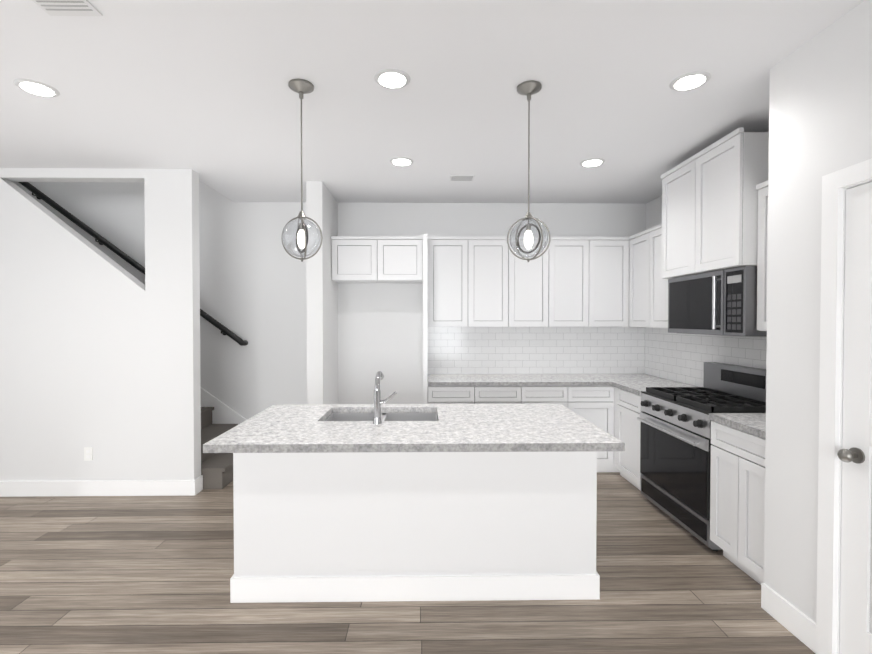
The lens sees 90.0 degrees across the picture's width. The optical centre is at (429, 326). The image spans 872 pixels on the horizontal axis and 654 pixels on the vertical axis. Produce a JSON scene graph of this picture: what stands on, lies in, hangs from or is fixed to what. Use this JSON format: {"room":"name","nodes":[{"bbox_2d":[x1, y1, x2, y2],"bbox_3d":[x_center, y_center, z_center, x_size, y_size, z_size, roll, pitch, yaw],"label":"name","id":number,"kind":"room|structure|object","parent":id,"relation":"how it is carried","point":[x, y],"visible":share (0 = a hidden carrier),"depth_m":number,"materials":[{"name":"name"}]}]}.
{"room":"kitchen","nodes":[
{"label":"kitchen","id":0,"kind":"room"},
{"bbox_2d":[0,168,207,480],"bbox_3d":[-3.306,-0.641,3.803,2.570,4.200,0.120,0,1,-1],"label":"wall","id":1,"kind":"structure","parent":0,"point":[116,362],"depth_m":3.76,"materials":[{"name":"white paint"}]},
{"bbox_2d":[84,447,92,460],"bbox_3d":[-2.950,1.098,3.769,0.070,0.115,0.008,0,1,-1],"label":"electrical outlet plate","id":2,"kind":"object","parent":1,"relation":"attached to","point":[88,453],"visible":1,"depth_m":3.77,"materials":[{"name":"paint"}]},
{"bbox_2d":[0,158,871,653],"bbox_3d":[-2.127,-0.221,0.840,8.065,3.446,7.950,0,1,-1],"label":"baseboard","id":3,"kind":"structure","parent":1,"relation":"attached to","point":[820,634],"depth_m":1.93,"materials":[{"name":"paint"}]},
{"bbox_2d":[304,181,339,403],"bbox_3d":[-1.084,0.040,4.454,0.150,2.820,0.700,0,1,-1],"label":"wall","id":4,"kind":"structure","parent":0,"point":[321,294],"depth_m":4.14,"materials":[{"name":"white paint"}]},
{"bbox_2d":[0,472,814,653],"bbox_3d":[-1.790,1.551,0.930,8.760,0.100,8.070,0,1,-1],"label":"floor","id":5,"kind":"structure","parent":0,"point":[116,574],"depth_m":2.33,"materials":[{"name":"brown wood"}]},
{"bbox_2d":[201,407,237,488],"bbox_3d":[-4.027,-0.052,4.320,4.362,3.008,0.904,0,1,-1],"label":"stairs","id":6,"kind":"structure","parent":5,"relation":"on","point":[216,470],"depth_m":4.11,"materials":[{"name":"grey carpet"}]},
{"bbox_2d":[230,451,599,602],"bbox_3d":[-0.077,1.035,2.722,1.992,0.880,0.748,0,1,-1],"label":"kitchen island","id":7,"kind":"object","parent":5,"relation":"on","point":[379,499],"depth_m":2.36,"materials":[{"name":"paint"}]},
{"bbox_2d":[203,419,624,454],"bbox_3d":[-0.072,0.580,2.345,2.036,0.040,0.480,0,1,-1],"label":"island countertop","id":8,"kind":"structure","parent":7,"relation":"on","point":[252,436],"depth_m":2.24,"materials":[{"name":"grey stone"}]},
{"bbox_2d":[371,371,396,422],"bbox_3d":[-0.259,0.413,2.609,0.142,0.288,0.222,0,1,-1],"label":"faucet","id":9,"kind":"object","parent":8,"relation":"on","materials":[{"name":"silver metal"}]},
{"bbox_2d":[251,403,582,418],"bbox_3d":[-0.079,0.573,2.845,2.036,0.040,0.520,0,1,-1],"label":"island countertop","id":10,"kind":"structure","parent":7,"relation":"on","point":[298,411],"depth_m":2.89,"materials":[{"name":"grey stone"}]},
{"bbox_2d":[327,411,438,418],"bbox_3d":[-0.306,0.678,2.794,0.712,0.192,0.412,0,1,-1],"label":"sink","id":11,"kind":"object","parent":10,"relation":"in","point":[334,414],"depth_m":3.00,"materials":[{"name":"silver metal"}]},
{"bbox_2d":[428,386,483,403],"bbox_3d":[0.238,1.009,4.550,0.514,0.880,0.627,0,1,-1],"label":"base cabinet","id":12,"kind":"object","parent":5,"relation":"on","point":[436,394],"depth_m":4.23,"materials":[{"name":"white wood"}]},
{"bbox_2d":[484,386,527,403],"bbox_3d":[0.662,1.009,4.556,0.575,0.880,0.627,0,1,-1],"label":"base cabinet","id":13,"kind":"object","parent":5,"relation":"on","point":[492,394],"depth_m":4.24,"materials":[{"name":"white wood"}]},
{"bbox_2d":[528,386,575,412],"bbox_3d":[1.117,1.009,4.562,0.575,0.880,0.627,0,1,-1],"label":"base cabinet","id":14,"kind":"object","parent":5,"relation":"on","point":[565,396],"depth_m":4.25,"materials":[{"name":"white wood"}]},
{"bbox_2d":[576,386,607,471],"bbox_3d":[1.541,1.009,4.568,0.512,0.880,0.627,0,1,-1],"label":"base cabinet","id":15,"kind":"object","parent":5,"relation":"on","point":[591,401],"depth_m":4.26,"materials":[{"name":"white wood"}]},
{"bbox_2d":[608,386,719,490],"bbox_3d":[2.086,1.017,3.994,0.677,0.880,0.577,0,1,-1],"label":"base cabinet","id":16,"kind":"object","parent":5,"relation":"on","point":[610,404],"depth_m":4.00,"materials":[{"name":"white wood"}]},
{"bbox_2d":[428,374,671,385],"bbox_3d":[1.199,0.549,4.552,2.436,0.040,0.637,0,1,-1],"label":"countertop","id":17,"kind":"structure","parent":16,"relation":"on","point":[433,379],"depth_m":4.41,"materials":[{"name":"grey stone"}]},
{"bbox_2d":[612,382,697,393],"bbox_3d":[2.101,0.557,3.972,0.647,0.040,0.547,0,1,-1],"label":"countertop","id":18,"kind":"structure","parent":16,"relation":"on","point":[636,387],"depth_m":4.00,"materials":[{"name":"grey stone"}]},
{"bbox_2d":[637,362,765,551],"bbox_3d":[2.077,0.885,3.255,0.692,1.165,0.882,0,1,-1],"label":"range","id":19,"kind":"object","parent":5,"relation":"on","point":[675,445],"visible":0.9,"depth_m":3.18,"materials":[{"name":"silver metal"}]},
{"bbox_2d":[709,418,765,584],"bbox_3d":[2.126,1.038,2.558,0.637,0.880,0.504,0,1,-1],"label":"base cabinet","id":20,"kind":"object","parent":5,"relation":"on","point":[737,468],"depth_m":2.56,"materials":[{"name":"white wood"}]},
{"bbox_2d":[709,414,765,437],"bbox_3d":[2.121,0.578,2.551,0.647,0.040,0.504,0,1,-1],"label":"countertop","id":21,"kind":"structure","parent":20,"relation":"on","point":[756,423],"depth_m":2.60,"materials":[{"name":"grey stone"}]},
{"bbox_2d":[204,184,643,419],"bbox_3d":[-1.905,-0.656,4.873,8.880,4.200,0.120,0,1,-1],"label":"wall","id":22,"kind":"structure","parent":0,"point":[255,289],"depth_m":4.83,"materials":[{"name":"white paint"}]},
{"bbox_2d":[19,182,247,345],"bbox_3d":[-3.244,-0.724,4.734,2.482,1.862,0.115,0,1,-1],"label":"handrail","id":23,"kind":"object","parent":22,"relation":"attached to","point":[39,194],"visible":0.85,"depth_m":4.68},
{"bbox_2d":[331,236,422,282],"bbox_3d":[-0.540,-0.707,4.654,0.939,0.450,0.347,0,1,-1],"label":"upper cabinet","id":24,"kind":"object","parent":22,"relation":"attached to","point":[355,259],"depth_m":4.49,"materials":[{"name":"white wood"}]},
{"bbox_2d":[427,236,474,327],"bbox_3d":[0.217,-0.467,4.668,0.477,0.930,0.347,0,1,-1],"label":"upper cabinet","id":25,"kind":"object","parent":22,"relation":"attached to","point":[450,259],"depth_m":4.50,"materials":[{"name":"white wood"}]},
{"bbox_2d":[475,237,514,326],"bbox_3d":[0.605,-0.467,4.674,0.538,0.930,0.347,0,1,-1],"label":"upper cabinet","id":26,"kind":"object","parent":22,"relation":"attached to","point":[494,261],"depth_m":4.51,"materials":[{"name":"white wood"}]},
{"bbox_2d":[515,237,554,326],"bbox_3d":[1.023,-0.468,4.680,0.538,0.930,0.347,0,1,-1],"label":"upper cabinet","id":27,"kind":"object","parent":22,"relation":"attached to","point":[534,279],"depth_m":4.51,"materials":[{"name":"white wood"}]},
{"bbox_2d":[428,327,643,373],"bbox_3d":[1.190,0.259,4.866,2.430,0.526,0.005,0,1,-1],"label":"backsplash","id":28,"kind":"structure","parent":22,"relation":"attached to","point":[451,350],"depth_m":4.86,"materials":[{"name":"tile"}]},
{"bbox_2d":[555,237,582,326],"bbox_3d":[1.441,-0.468,4.686,0.538,0.930,0.347,0,1,-1],"label":"upper cabinet","id":29,"kind":"object","parent":22,"relation":"attached to","point":[568,250],"depth_m":4.52,"materials":[{"name":"white wood"}]},
{"bbox_2d":[583,237,626,326],"bbox_3d":[1.839,-0.467,4.661,0.498,0.930,0.407,0,1,-1],"label":"upper cabinet","id":30,"kind":"object","parent":22,"relation":"attached to","point":[604,258],"depth_m":4.52,"materials":[{"name":"white wood"}]},
{"bbox_2d":[0,0,863,203],"bbox_3d":[-1.790,-2.059,0.878,8.760,1.480,8.070,0,1,-1],"label":"ceiling","id":31,"kind":"structure","parent":0,"point":[207,93],"depth_m":2.48,"materials":[{"name":"white paint"}]},
{"bbox_2d":[13,78,59,96],"bbox_3d":[-2.202,-1.337,2.448,0.195,0.009,0.195,1,1,44],"label":"recessed light","id":32,"kind":"object","parent":31,"relation":"in","point":[34,87],"depth_m":2.44,"materials":[{"name":"white plastic"}]},
{"bbox_2d":[32,0,102,15],"bbox_3d":[-1.497,-1.327,1.808,0.228,0.010,0.090,0,1,-1],"label":"ceiling vent","id":33,"kind":"object","parent":31,"relation":"in","point":[68,7],"depth_m":1.81,"materials":[{"name":"white metal"}]},
{"bbox_2d":[281,79,322,261],"bbox_3d":[-0.711,-0.852,2.426,0.238,0.977,0.220,0,1,-1],"label":"pendant light","id":34,"kind":"object","parent":31,"relation":"hanging from","point":[301,87],"visible":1,"depth_m":2.41,"materials":[{"name":"silver metal"}]},
{"bbox_2d":[374,69,409,88],"bbox_3d":[-0.200,-1.335,2.356,0.195,0.009,0.195,1,1,44],"label":"recessed light","id":35,"kind":"object","parent":31,"relation":"in","point":[392,78],"depth_m":2.34,"materials":[{"name":"white plastic"}]},
{"bbox_2d":[390,157,413,165],"bbox_3d":[-0.227,-1.353,3.576,0.195,0.009,0.195,1,1,44],"label":"recessed light","id":36,"kind":"object","parent":31,"relation":"in","point":[398,161],"depth_m":3.55,"materials":[{"name":"white plastic"}]},
{"bbox_2d":[449,175,474,180],"bbox_3d":[0.296,-1.358,3.961,0.219,0.010,0.142,0,1,-1],"label":"ceiling vent","id":37,"kind":"object","parent":31,"relation":"in","point":[452,177],"depth_m":3.95,"materials":[{"name":"white metal"}]},
{"bbox_2d":[507,80,550,261],"bbox_3d":[0.557,-0.853,2.444,0.238,0.977,0.220,0,1,-1],"label":"pendant light","id":38,"kind":"object","parent":31,"relation":"hanging from","point":[528,89],"visible":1,"depth_m":2.43,"materials":[{"name":"silver metal"}]},
{"bbox_2d":[580,158,604,166],"bbox_3d":[1.343,-1.353,3.598,0.195,0.009,0.195,1,1,44],"label":"recessed light","id":39,"kind":"object","parent":31,"relation":"in","point":[592,162],"depth_m":3.57,"materials":[{"name":"white plastic"}]},
{"bbox_2d":[669,71,710,90],"bbox_3d":[1.420,-1.336,2.379,0.195,0.009,0.195,1,1,44],"label":"recessed light","id":40,"kind":"object","parent":31,"relation":"in","point":[692,80],"depth_m":2.36,"materials":[{"name":"white plastic"}]},
{"bbox_2d":[644,195,698,386],"bbox_3d":[2.531,0.091,0.894,0.120,2.820,7.920,0,1,-1],"label":"wall","id":41,"kind":"structure","parent":0,"point":[652,209],"depth_m":4.70,"materials":[{"name":"white paint"}]},
{"bbox_2d":[623,225,667,327],"bbox_3d":[2.219,-0.460,4.128,0.407,0.930,0.830,0,1,-1],"label":"upper cabinet","id":42,"kind":"object","parent":41,"relation":"attached to","point":[647,295],"depth_m":4.21,"materials":[{"name":"white wood"}]},
{"bbox_2d":[644,327,766,386],"bbox_3d":[2.431,0.278,3.591,0.005,0.526,2.590,0,1,-1],"label":"backsplash","id":43,"kind":"structure","parent":41,"relation":"attached to","point":[665,354],"depth_m":4.00,"materials":[{"name":"tile"}]},
{"bbox_2d":[659,128,768,279],"bbox_3d":[2.206,-0.840,3.246,0.457,0.874,0.918,0,1,-1],"label":"upper cabinet","id":44,"kind":"object","parent":41,"relation":"attached to","point":[715,206],"depth_m":3.05,"materials":[{"name":"white wood"}]},
{"bbox_2d":[668,266,766,335],"bbox_3d":[2.196,-0.170,3.241,0.467,0.454,0.880,0,1,-1],"label":"microwave","id":45,"kind":"object","parent":44,"relation":"attached to","point":[721,302],"visible":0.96,"depth_m":3.04,"materials":[{"name":"silver metal"}]},
{"bbox_2d":[755,176,767,330],"bbox_3d":[2.271,-0.437,2.539,0.347,0.930,0.505,0,1,-1],"label":"upper cabinet","id":46,"kind":"object","parent":41,"relation":"attached to","point":[761,189],"depth_m":2.75,"materials":[{"name":"white wood"}]},
{"bbox_2d":[764,0,871,622],"bbox_3d":[1.864,0.110,-0.395,0.120,2.820,5.360,0,1,-1],"label":"wall","id":47,"kind":"structure","parent":0,"point":[820,94],"depth_m":2.07,"materials":[{"name":"white paint"}]},
{"bbox_2d":[837,182,871,653],"bbox_3d":[1.762,0.453,1.500,0.107,2.064,0.746,0,1,-1],"label":"door","id":48,"kind":"structure","parent":47,"relation":"in","point":[854,453],"depth_m":1.81,"materials":[{"name":"white wood"}]}
]}

